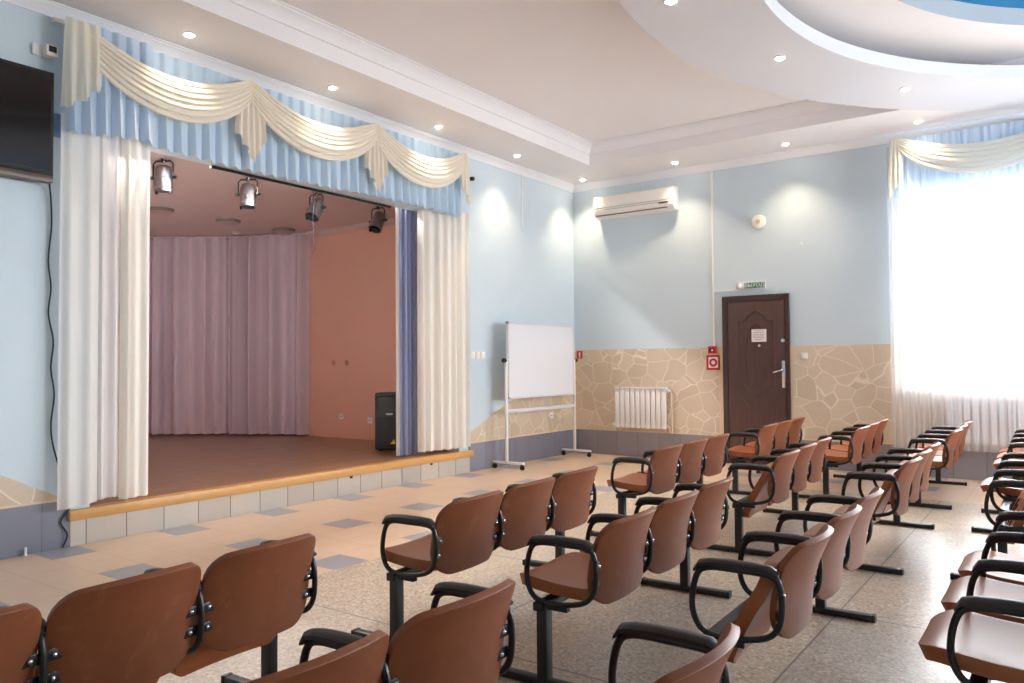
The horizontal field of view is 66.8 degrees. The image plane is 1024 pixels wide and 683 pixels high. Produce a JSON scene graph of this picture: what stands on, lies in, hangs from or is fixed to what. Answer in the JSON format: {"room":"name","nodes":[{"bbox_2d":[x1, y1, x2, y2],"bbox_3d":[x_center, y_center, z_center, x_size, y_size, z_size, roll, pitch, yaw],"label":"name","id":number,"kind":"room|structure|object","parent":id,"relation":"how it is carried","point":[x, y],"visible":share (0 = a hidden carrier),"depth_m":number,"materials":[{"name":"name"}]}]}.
{"room":"assembly chamber","nodes":[
{"label":"assembly chamber","id":0,"kind":"room"},
{"bbox_2d":[150,152,394,238],"bbox_3d":[-4.908,-1.777,10.088,6.900,0.080,5.500,-2,-2,36],"label":"ceiling","id":1,"kind":"structure","parent":0,"point":[202,194],"depth_m":10.12,"materials":[{"name":"paint"}]},
{"bbox_2d":[150,206,173,215],"bbox_3d":[-4.607,-1.692,10.177,0.340,0.090,0.340,-2,-2,36],"label":"ceiling lamp","id":2,"kind":"object","parent":1,"relation":"attached to","point":[154,210],"visible":0.88,"depth_m":10.08,"materials":[{"name":"grey"}]},
{"bbox_2d":[150,158,176,194],"bbox_3d":[-3.463,-1.639,7.721,0.262,0.356,0.184,-2,-2,36],"label":"spotlight","id":3,"kind":"object","parent":1,"relation":"hanging from","point":[163,176],"visible":1,"depth_m":7.66,"materials":[{"name":"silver metal"}]},
{"bbox_2d":[215,218,240,226],"bbox_3d":[-4.015,-1.673,10.983,0.340,0.090,0.340,-2,-2,36],"label":"ceiling lamp","id":4,"kind":"object","parent":1,"relation":"attached to","point":[227,222],"visible":1,"depth_m":10.88,"materials":[{"name":"grey"}]},
{"bbox_2d":[148,233,309,434],"bbox_3d":[-6.109,-0.114,11.639,5.933,3.115,1.482,0,-2,-20],"label":"curtain","id":5,"kind":"object","parent":1,"relation":"hanging from","point":[229,319],"visible":0.58,"depth_m":12.19,"materials":[{"name":"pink mauve cloth"}]},
{"bbox_2d":[235,177,260,209],"bbox_3d":[-2.896,-1.621,8.511,0.250,0.355,0.192,-2,-2,36],"label":"spotlight","id":6,"kind":"object","parent":1,"relation":"hanging from","point":[247,200],"visible":1,"depth_m":8.46,"materials":[{"name":"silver metal"}]},
{"bbox_2d":[272,227,294,235],"bbox_3d":[-3.452,-1.655,11.749,0.340,0.090,0.340,-2,-2,36],"label":"ceiling lamp","id":7,"kind":"object","parent":1,"relation":"attached to","point":[284,231],"visible":1,"depth_m":11.64,"materials":[{"name":"grey"}]},
{"bbox_2d":[313,191,313,253],"bbox_3d":[-2.332,-1.405,9.114,0.010,0.760,0.012,-2,-2,36],"label":"hanging wire","id":8,"kind":"object","parent":1,"relation":"hanging from","point":[313,191],"visible":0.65,"depth_m":9.11,"materials":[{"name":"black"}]},
{"bbox_2d":[305,192,325,221],"bbox_3d":[-2.344,-1.603,9.267,0.249,0.356,0.242,0,-2,-12],"label":"spotlight","id":9,"kind":"object","parent":1,"relation":"hanging from","point":[319,204],"visible":0.98,"depth_m":9.23,"materials":[{"name":"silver metal"}]},
{"bbox_2d":[368,206,386,233],"bbox_3d":[-1.746,-1.583,10.096,0.247,0.356,0.237,0,-2,-11],"label":"spotlight","id":10,"kind":"object","parent":1,"relation":"hanging from","point":[377,221],"visible":1,"depth_m":10.06,"materials":[{"name":"black metal"}]},
{"bbox_2d":[0,1,574,509],"bbox_3d":[-2.920,-0.680,6.724,0.200,4.500,13.400,-2,-2,36],"label":"wall","id":11,"kind":"structure","parent":0,"point":[527,276],"depth_m":5.88,"materials":[{"name":"blue paint"}]},
{"bbox_2d":[0,58,53,183],"bbox_3d":[-3.767,-1.585,5.297,0.132,0.822,1.160,-2,-2,36],"label":"television","id":12,"kind":"object","parent":11,"relation":"attached to","point":[26,92],"visible":1,"depth_m":5.58,"materials":[{"name":"black plastic"},{"name":"dark glass"}]},
{"bbox_2d":[47,184,68,547],"bbox_3d":[-3.399,0.183,5.795,0.066,2.720,0.197,-1,-2,21],"label":"power cable","id":13,"kind":"object","parent":12,"relation":"hanging from","point":[62,526],"visible":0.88,"depth_m":5.78,"materials":[{"name":"black plastic"}]},
{"bbox_2d":[0,475,56,506],"bbox_3d":[-3.979,0.564,5.022,0.008,1.191,2.450,-2,-2,36],"label":"tile wainscot","id":14,"kind":"structure","parent":11,"relation":"attached to","point":[12,492],"depth_m":5.59,"materials":[{"name":"stone"}]},
{"bbox_2d":[0,499,69,559],"bbox_3d":[-5.033,1.308,3.514,0.019,0.369,5.800,-2,-2,36],"label":"baseboard","id":15,"kind":"structure","parent":11,"relation":"attached to","point":[35,526],"depth_m":5.65,"materials":[{"name":"grey tile"}]},
{"bbox_2d":[31,42,42,56],"bbox_3d":[-3.518,-2.162,5.753,0.030,0.085,0.070,-2,-2,36],"label":"junction box","id":16,"kind":"object","parent":11,"relation":"attached to","point":[36,49],"visible":1,"depth_m":5.74,"materials":[{"name":"white plastic"}]},
{"bbox_2d":[42,44,57,59],"bbox_3d":[-3.438,-2.157,5.785,0.082,0.085,0.085,-2,-2,36],"label":"thermometer","id":17,"kind":"object","parent":11,"relation":"attached to","point":[49,51],"visible":1,"depth_m":5.76,"materials":[{"name":"white plastic"}]},
{"bbox_2d":[53,113,60,137],"bbox_3d":[-3.417,-1.631,5.889,0.012,0.180,0.120,-2,-2,36],"label":"wall plate","id":18,"kind":"object","parent":11,"relation":"attached to","point":[57,117],"visible":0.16,"depth_m":5.86,"materials":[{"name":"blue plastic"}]},
{"bbox_2d":[57,112,149,509],"bbox_3d":[-3.240,-0.221,6.116,0.260,2.950,0.776,-1,-2,27],"label":"stage curtain","id":19,"kind":"object","parent":11,"relation":"hanging from","point":[103,353],"visible":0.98,"depth_m":6.04,"materials":[{"name":"white fabric"}]},
{"bbox_2d":[52,16,470,216],"bbox_3d":[-1.964,-1.952,7.716,0.255,0.885,4.820,-2,-2,36],"label":"valance","id":20,"kind":"object","parent":11,"relation":"attached to","point":[114,84],"visible":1,"depth_m":6.99,"materials":[{"name":"white fabric"}]},
{"bbox_2d":[0,0,574,192],"bbox_3d":[-2.873,-2.468,6.609,0.095,0.090,13.200,-2,-2,36],"label":"trim","id":21,"kind":"structure","parent":11,"relation":"attached to","point":[49,8],"depth_m":7.40,"materials":[{"name":"white paint"}]},
{"bbox_2d":[210,165,390,207],"bbox_3d":[-2.086,-1.582,8.067,0.028,0.028,2.320,-2,-2,36],"label":"pipe","id":22,"kind":"object","parent":11,"relation":"attached to","point":[211,166],"visible":1,"depth_m":7.89,"materials":[{"name":"black metal"}]},
{"bbox_2d":[395,207,421,455],"bbox_3d":[-1.230,-0.121,9.283,0.099,2.935,0.418,-2,-2,36],"label":"stage curtain","id":23,"kind":"object","parent":11,"relation":"hanging from","point":[405,220],"visible":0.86,"depth_m":9.23,"materials":[{"name":"blue fabric"}]},
{"bbox_2d":[417,210,470,451],"bbox_3d":[-0.824,-0.151,9.482,0.764,2.930,0.095,1,-2,-42],"label":"stage curtain","id":24,"kind":"object","parent":11,"relation":"hanging from","point":[443,280],"visible":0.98,"depth_m":9.47,"materials":[{"name":"white fabric"}]},
{"bbox_2d":[470,352,474,357],"bbox_3d":[-0.497,0.173,9.876,0.017,0.085,0.085,-2,-2,36],"label":"light switch","id":25,"kind":"object","parent":11,"relation":"attached to","point":[472,354],"visible":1,"depth_m":9.86,"materials":[{"name":"white plastic"}]},
{"bbox_2d":[468,428,575,471],"bbox_3d":[0.220,1.482,10.820,0.019,0.369,2.600,-2,-2,36],"label":"baseboard","id":26,"kind":"structure","parent":11,"relation":"attached to","point":[523,448],"depth_m":10.69,"materials":[{"name":"grey tile"}]},
{"bbox_2d":[521,175,522,231],"bbox_3d":[0.143,-1.929,10.857,0.012,0.790,0.020,-2,-2,36],"label":"cord trunking","id":27,"kind":"object","parent":11,"relation":"attached to","point":[521,175],"visible":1,"depth_m":10.86,"materials":[{"name":"white plastic"}]},
{"bbox_2d":[471,350,574,441],"bbox_3d":[0.201,0.702,10.835,0.008,1.191,2.612,-2,-2,36],"label":"wainscot","id":28,"kind":"structure","parent":11,"relation":"attached to","point":[530,422],"depth_m":10.85,"materials":[{"name":"stone"}]},
{"bbox_2d":[293,225,395,439],"bbox_3d":[-3.279,-0.153,12.204,6.800,3.228,0.100,-2,-2,36],"label":"wall","id":29,"kind":"structure","parent":0,"point":[353,274],"depth_m":11.49,"materials":[{"name":"paint"}]},
{"bbox_2d":[339,413,343,418],"bbox_3d":[-2.540,1.114,11.570,0.090,0.090,0.016,-2,-2,36],"label":"power socket","id":30,"kind":"object","parent":29,"relation":"attached to","point":[341,415],"visible":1,"depth_m":11.56,"materials":[{"name":"white plastic"}]},
{"bbox_2d":[303,218,394,237],"bbox_3d":[-3.345,-1.647,12.173,6.800,0.081,0.086,-2,-2,36],"label":"trim","id":31,"kind":"structure","parent":29,"relation":"attached to","point":[361,226],"depth_m":11.56,"materials":[{"name":"paint"}]},
{"bbox_2d":[0,452,1023,682],"bbox_3d":[2.236,1.466,2.842,12.600,0.100,13.200,-2,-2,36],"label":"floor","id":32,"kind":"structure","parent":0,"point":[353,589],"depth_m":4.89,"materials":[{"name":"beige tile"}]},
{"bbox_2d":[0,533,317,682],"bbox_3d":[-1.368,1.075,2.526,0.635,0.720,1.583,-2,-2,33],"label":"seats","id":33,"kind":"object","parent":32,"relation":"on","point":[155,623],"visible":1,"depth_m":2.50,"materials":[{"name":"brown wood"}]},
{"bbox_2d":[67,433,473,546],"bbox_3d":[-4.599,1.545,10.083,7.050,0.274,5.420,-2,-2,36],"label":"stage platform","id":34,"kind":"object","parent":32,"relation":"on","point":[193,478],"visible":0.77,"depth_m":8.06,"materials":[{"name":"brown wood"}]},
{"bbox_2d":[375,392,395,450],"bbox_3d":[-1.523,1.012,9.892,0.396,0.730,0.344,0,-2,1],"label":"loudspeaker","id":35,"kind":"object","parent":34,"relation":"on","point":[385,402],"visible":0.62,"depth_m":9.73,"materials":[{"name":"black plastic"}]},
{"bbox_2d":[377,417,395,446],"bbox_3d":[-1.524,1.132,9.725,0.340,0.380,0.014,0,-2,1],"label":"grille","id":36,"kind":"object","parent":35,"relation":"attached to","point":[386,426],"depth_m":9.72,"materials":[{"name":"black"}]},
{"bbox_2d":[245,578,515,682],"bbox_3d":[-0.645,1.050,1.862,0.635,0.720,1.693,-2,-2,35],"label":"row of chairs","id":37,"kind":"object","parent":32,"relation":"on","point":[460,641],"visible":1,"depth_m":2.07,"materials":[{"name":"brown wood"}]},
{"bbox_2d":[351,465,597,641],"bbox_3d":[-0.088,1.120,4.401,0.635,0.720,1.693,-2,-2,33],"label":"seats","id":38,"kind":"object","parent":32,"relation":"on","point":[466,532],"visible":0.94,"depth_m":3.91,"materials":[{"name":"brown wood"}]},
{"bbox_2d":[493,322,590,470],"bbox_3d":[0.441,0.708,10.704,0.490,1.904,1.820,-2,-2,36],"label":"whiteboard","id":39,"kind":"object","parent":32,"relation":"on","point":[539,361],"visible":1,"depth_m":10.64,"materials":[{"name":"white"}]},
{"bbox_2d":[501,476,732,682],"bbox_3d":[0.614,1.101,3.921,0.635,0.720,1.693,-2,-2,33],"label":"seats","id":40,"kind":"object","parent":32,"relation":"on","point":[658,539],"visible":0.99,"depth_m":3.40,"materials":[{"name":"brown wood"}]},
{"bbox_2d":[591,433,729,535],"bbox_3d":[1.335,1.173,6.602,0.635,0.720,1.693,-2,-2,35],"label":"seats","id":41,"kind":"object","parent":32,"relation":"on","point":[688,462],"visible":0.97,"depth_m":6.14,"materials":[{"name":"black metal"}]},
{"bbox_2d":[608,621,739,682],"bbox_3d":[-0.093,1.034,1.448,0.635,0.720,1.693,-2,-2,35],"label":"chair","id":42,"kind":"object","parent":32,"relation":"on","point":[712,667],"visible":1,"depth_m":2.01,"materials":[{"name":"brown wood"}]},
{"bbox_2d":[723,417,805,494],"bbox_3d":[2.786,1.222,8.637,0.635,0.720,1.693,-2,-2,35],"label":"seats","id":43,"kind":"object","parent":32,"relation":"on","point":[778,435],"visible":0.8,"depth_m":8.08,"materials":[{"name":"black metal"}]},
{"bbox_2d":[707,436,831,556],"bbox_3d":[2.092,1.155,6.183,0.635,0.720,1.693,-2,-2,33],"label":"seats","id":44,"kind":"object","parent":32,"relation":"on","point":[791,470],"visible":0.98,"depth_m":5.58,"materials":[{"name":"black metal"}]},
{"bbox_2d":[689,487,883,662],"bbox_3d":[1.234,1.083,3.499,0.635,0.720,1.693,-2,-2,35],"label":"seats","id":45,"kind":"object","parent":32,"relation":"on","point":[789,581],"visible":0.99,"depth_m":3.00,"materials":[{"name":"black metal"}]},
{"bbox_2d":[799,418,888,497],"bbox_3d":[3.560,1.204,8.241,0.635,0.720,1.693,-2,-2,35],"label":"seats","id":46,"kind":"object","parent":32,"relation":"on","point":[864,439],"visible":0.9,"depth_m":7.89,"materials":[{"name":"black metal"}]},
{"bbox_2d":[841,441,940,575],"bbox_3d":[2.741,1.137,5.715,0.635,0.720,1.693,-2,-2,35],"label":"seats","id":47,"kind":"object","parent":32,"relation":"on","point":[902,484],"visible":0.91,"depth_m":5.33,"materials":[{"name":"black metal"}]},
{"bbox_2d":[898,420,972,509],"bbox_3d":[4.260,1.188,7.862,0.635,0.720,1.693,-2,-2,35],"label":"seats","id":48,"kind":"object","parent":32,"relation":"on","point":[948,453],"visible":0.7,"depth_m":7.53,"materials":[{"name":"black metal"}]},
{"bbox_2d":[918,511,1023,682],"bbox_3d":[1.932,1.063,2.997,0.635,0.720,1.693,-2,-2,36],"label":"seats","id":49,"kind":"object","parent":32,"relation":"on","point":[979,632],"visible":1,"depth_m":2.65,"materials":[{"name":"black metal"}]},
{"bbox_2d":[950,453,1023,579],"bbox_3d":[3.437,1.119,5.314,0.635,0.720,1.693,-2,-2,35],"label":"seats","id":50,"kind":"object","parent":32,"relation":"on","point":[1013,499],"visible":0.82,"depth_m":5.12,"materials":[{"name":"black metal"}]},
{"bbox_2d":[981,429,1023,513],"bbox_3d":[4.893,1.169,7.407,0.635,0.720,1.693,-2,-2,35],"label":"seats","id":51,"kind":"object","parent":32,"relation":"on","point":[1014,447],"visible":0.55,"depth_m":7.18,"materials":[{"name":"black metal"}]},
{"bbox_2d":[52,0,1023,184],"bbox_3d":[2.201,-2.909,2.970,12.600,0.506,13.200,-2,-2,36],"label":"ceiling","id":52,"kind":"structure","parent":0,"point":[587,69],"depth_m":7.46,"materials":[{"name":"white paint"}]},
{"bbox_2d":[182,31,195,37],"bbox_3d":[-2.651,-2.513,6.376,0.110,0.026,0.110,-2,-2,36],"label":"recessed light","id":53,"kind":"object","parent":52,"relation":"in","point":[185,33],"visible":1,"depth_m":6.36,"materials":[{"name":"white metal"}]},
{"bbox_2d":[327,85,337,89],"bbox_3d":[-1.758,-2.483,7.618,0.110,0.026,0.110,-2,-2,36],"label":"recessed light","id":54,"kind":"object","parent":52,"relation":"in","point":[331,87],"visible":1,"depth_m":7.60,"materials":[{"name":"white metal"}]},
{"bbox_2d":[227,0,592,154],"bbox_3d":[-2.157,-2.743,6.113,0.128,0.122,11.220,-2,-2,36],"label":"trim","id":55,"kind":"structure","parent":52,"relation":"attached to","point":[282,12],"depth_m":7.59,"materials":[{"name":"white paint"}]},
{"bbox_2d":[663,0,677,4],"bbox_3d":[1.195,-2.552,5.841,0.110,0.026,0.110,-2,-2,36],"label":"recessed light","id":56,"kind":"object","parent":52,"relation":"in","point":[667,2],"visible":1,"depth_m":5.84,"materials":[{"name":"white metal"}]},
{"bbox_2d":[773,55,785,60],"bbox_3d":[2.397,-2.529,6.948,0.110,0.026,0.110,-2,-2,36],"label":"recessed light","id":57,"kind":"object","parent":52,"relation":"in","point":[779,57],"visible":1,"depth_m":6.93,"materials":[{"name":"white metal"}]},
{"bbox_2d":[590,57,1023,154],"bbox_3d":[5.428,-2.761,7.491,10.840,0.122,0.128,-2,-2,36],"label":"trim","id":58,"kind":"structure","parent":52,"relation":"attached to","point":[806,106],"depth_m":9.54,"materials":[{"name":"white paint"}]},
{"bbox_2d":[899,87,910,90],"bbox_3d":[3.933,-2.517,7.765,0.110,0.026,0.110,-2,-2,36],"label":"recessed light","id":59,"kind":"object","parent":52,"relation":"in","point":[902,88],"visible":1,"depth_m":7.74,"materials":[{"name":"white metal"}]},
{"bbox_2d":[573,143,1022,388],"bbox_3d":[6.314,-0.706,8.307,12.950,4.500,0.350,-2,-2,36],"label":"wall","id":60,"kind":"structure","parent":0,"point":[641,281],"depth_m":10.32,"materials":[{"name":"blue paint"}]},
{"bbox_2d":[593,186,678,219],"bbox_3d":[1.780,-2.002,11.258,1.265,0.325,0.202,-2,-2,36],"label":"air conditioner","id":61,"kind":"object","parent":60,"relation":"attached to","point":[665,199],"visible":1,"depth_m":11.15,"materials":[{"name":"white plastic"}]},
{"bbox_2d":[576,428,723,462],"bbox_3d":[1.931,1.479,11.182,2.345,0.369,0.015,-2,-2,36],"label":"baseboard","id":62,"kind":"structure","parent":60,"relation":"attached to","point":[599,441],"depth_m":11.36,"materials":[{"name":"grey tile"}]},
{"bbox_2d":[710,171,739,345],"bbox_3d":[2.901,-1.139,10.547,0.385,2.430,0.013,-2,-2,36],"label":"cord trunking","id":63,"kind":"object","parent":60,"relation":"attached to","point":[711,172],"visible":1,"depth_m":10.64,"materials":[{"name":"white plastic"}]},
{"bbox_2d":[740,281,765,289],"bbox_3d":[3.195,-0.746,10.315,0.345,0.095,0.034,-2,-2,36],"label":"exit sign","id":64,"kind":"object","parent":60,"relation":"attached to","point":[758,284],"visible":1,"depth_m":10.29,"materials":[{"name":"white plastic"}]},
{"bbox_2d":[722,293,790,464],"bbox_3d":[3.207,0.505,10.229,0.885,2.240,0.111,-2,-2,36],"label":"door","id":65,"kind":"structure","parent":60,"relation":"in","point":[756,375],"depth_m":10.25,"materials":[{"name":"brown wood"}]},
{"bbox_2d":[751,329,765,341],"bbox_3d":[3.247,-0.079,10.214,0.195,0.165,0.003,-2,-2,36],"label":"paper notice","id":66,"kind":"object","parent":65,"relation":"attached to","point":[758,335],"visible":1,"depth_m":10.22,"materials":[{"name":"white paper"}]},
{"bbox_2d":[719,346,794,434],"bbox_3d":[3.227,0.661,10.272,1.000,1.191,0.012,-2,-2,36],"label":"trim","id":67,"kind":"structure","parent":60,"relation":"attached to","point":[791,347],"depth_m":10.52,"materials":[{"name":"beige paint"}]},
{"bbox_2d":[751,215,765,228],"bbox_3d":[3.259,-1.585,10.279,0.190,0.190,0.047,-2,-2,36],"label":"fire alarm","id":68,"kind":"object","parent":60,"relation":"attached to","point":[758,221],"depth_m":10.26,"materials":[{"name":"white plastic"}]},
{"bbox_2d":[573,112,1023,192],"bbox_3d":[6.028,-2.489,8.281,12.600,0.090,0.095,-2,-2,36],"label":"trim","id":69,"kind":"structure","parent":60,"relation":"attached to","point":[1013,117],"depth_m":9.94,"materials":[{"name":"white paint"}]},
{"bbox_2d":[575,343,1023,448],"bbox_3d":[6.078,0.579,8.226,12.600,1.191,0.008,-2,-2,36],"label":"wainscot","id":70,"kind":"structure","parent":60,"relation":"attached to","point":[838,387],"depth_m":9.83,"materials":[{"name":"stone"}]},
{"bbox_2d":[577,351,581,358],"bbox_3d":[1.031,0.202,11.854,0.100,0.115,0.006,-2,-2,36],"label":"sign","id":71,"kind":"object","parent":70,"relation":"attached to","point":[579,353],"visible":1,"depth_m":11.85,"materials":[{"name":"red plastic"}]},
{"bbox_2d":[613,387,672,433],"bbox_3d":[1.866,0.984,11.160,0.936,0.652,0.103,-2,-2,37],"label":"radiator","id":72,"kind":"object","parent":70,"relation":"attached to","point":[642,407],"visible":1,"depth_m":11.11,"materials":[{"name":"white metal"}]},
{"bbox_2d":[708,346,716,353],"bbox_3d":[2.736,0.115,10.610,0.115,0.100,0.040,-2,-2,36],"label":"fire alarm","id":73,"kind":"object","parent":70,"relation":"attached to","point":[711,349],"visible":1,"depth_m":10.59,"materials":[{"name":"red plastic"}]},
{"bbox_2d":[706,355,719,369],"bbox_3d":[2.751,0.287,10.615,0.195,0.205,0.008,-2,-2,36],"label":"fire sign","id":74,"kind":"object","parent":70,"relation":"attached to","point":[712,361],"visible":1,"depth_m":10.62,"materials":[{"name":"red plastic"}]},
{"bbox_2d":[801,353,807,358],"bbox_3d":[3.728,0.186,9.909,0.085,0.085,0.017,-2,-2,36],"label":"light switch","id":75,"kind":"object","parent":70,"relation":"attached to","point":[803,355],"visible":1,"depth_m":9.90,"materials":[{"name":"white plastic"}]},
{"bbox_2d":[945,397,1023,445],"bbox_3d":[5.435,0.918,8.597,1.293,0.577,0.103,-2,-2,37],"label":"radiator","id":76,"kind":"object","parent":70,"relation":"attached to","point":[1003,440],"visible":0.88,"depth_m":8.65,"materials":[{"name":"white metal"}]},
{"bbox_2d":[796,439,1013,479],"bbox_3d":[7.399,1.321,7.254,9.355,0.369,0.015,-2,-2,36],"label":"baseboard","id":77,"kind":"structure","parent":60,"relation":"attached to","point":[976,463],"depth_m":8.86,"materials":[{"name":"grey tile"}]},
{"bbox_2d":[889,120,1023,199],"bbox_3d":[5.406,-2.045,8.570,2.269,0.754,0.334,-2,-2,36],"label":"window valance","id":78,"kind":"object","parent":60,"relation":"attached to","point":[984,156],"visible":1,"depth_m":8.74,"materials":[{"name":"cream fabric"},{"name":"light blue fabric"}]},
{"bbox_2d":[903,188,1023,391],"bbox_3d":[5.518,-0.662,8.749,2.020,2.450,0.300,-2,-2,36],"label":"window","id":79,"kind":"structure","parent":60,"relation":"in","point":[968,238],"depth_m":9.03,"materials":[{"name":"white"}]},
{"bbox_2d":[899,0,1023,24],"bbox_3d":[4.889,-2.996,3.972,6.120,0.154,6.120,-2,-2,36],"label":"ceiling","id":80,"kind":"structure","parent":0,"point":[950,8],"depth_m":6.85,"materials":[{"name":"grey paint"}]},
{"bbox_2d":[954,0,1023,7],"bbox_3d":[4.888,-3.073,3.974,6.100,0.001,6.100,-2,-2,36],"label":"ceiling","id":81,"kind":"structure","parent":0,"point":[998,3],"depth_m":6.84,"materials":[{"name":"blue paint"}]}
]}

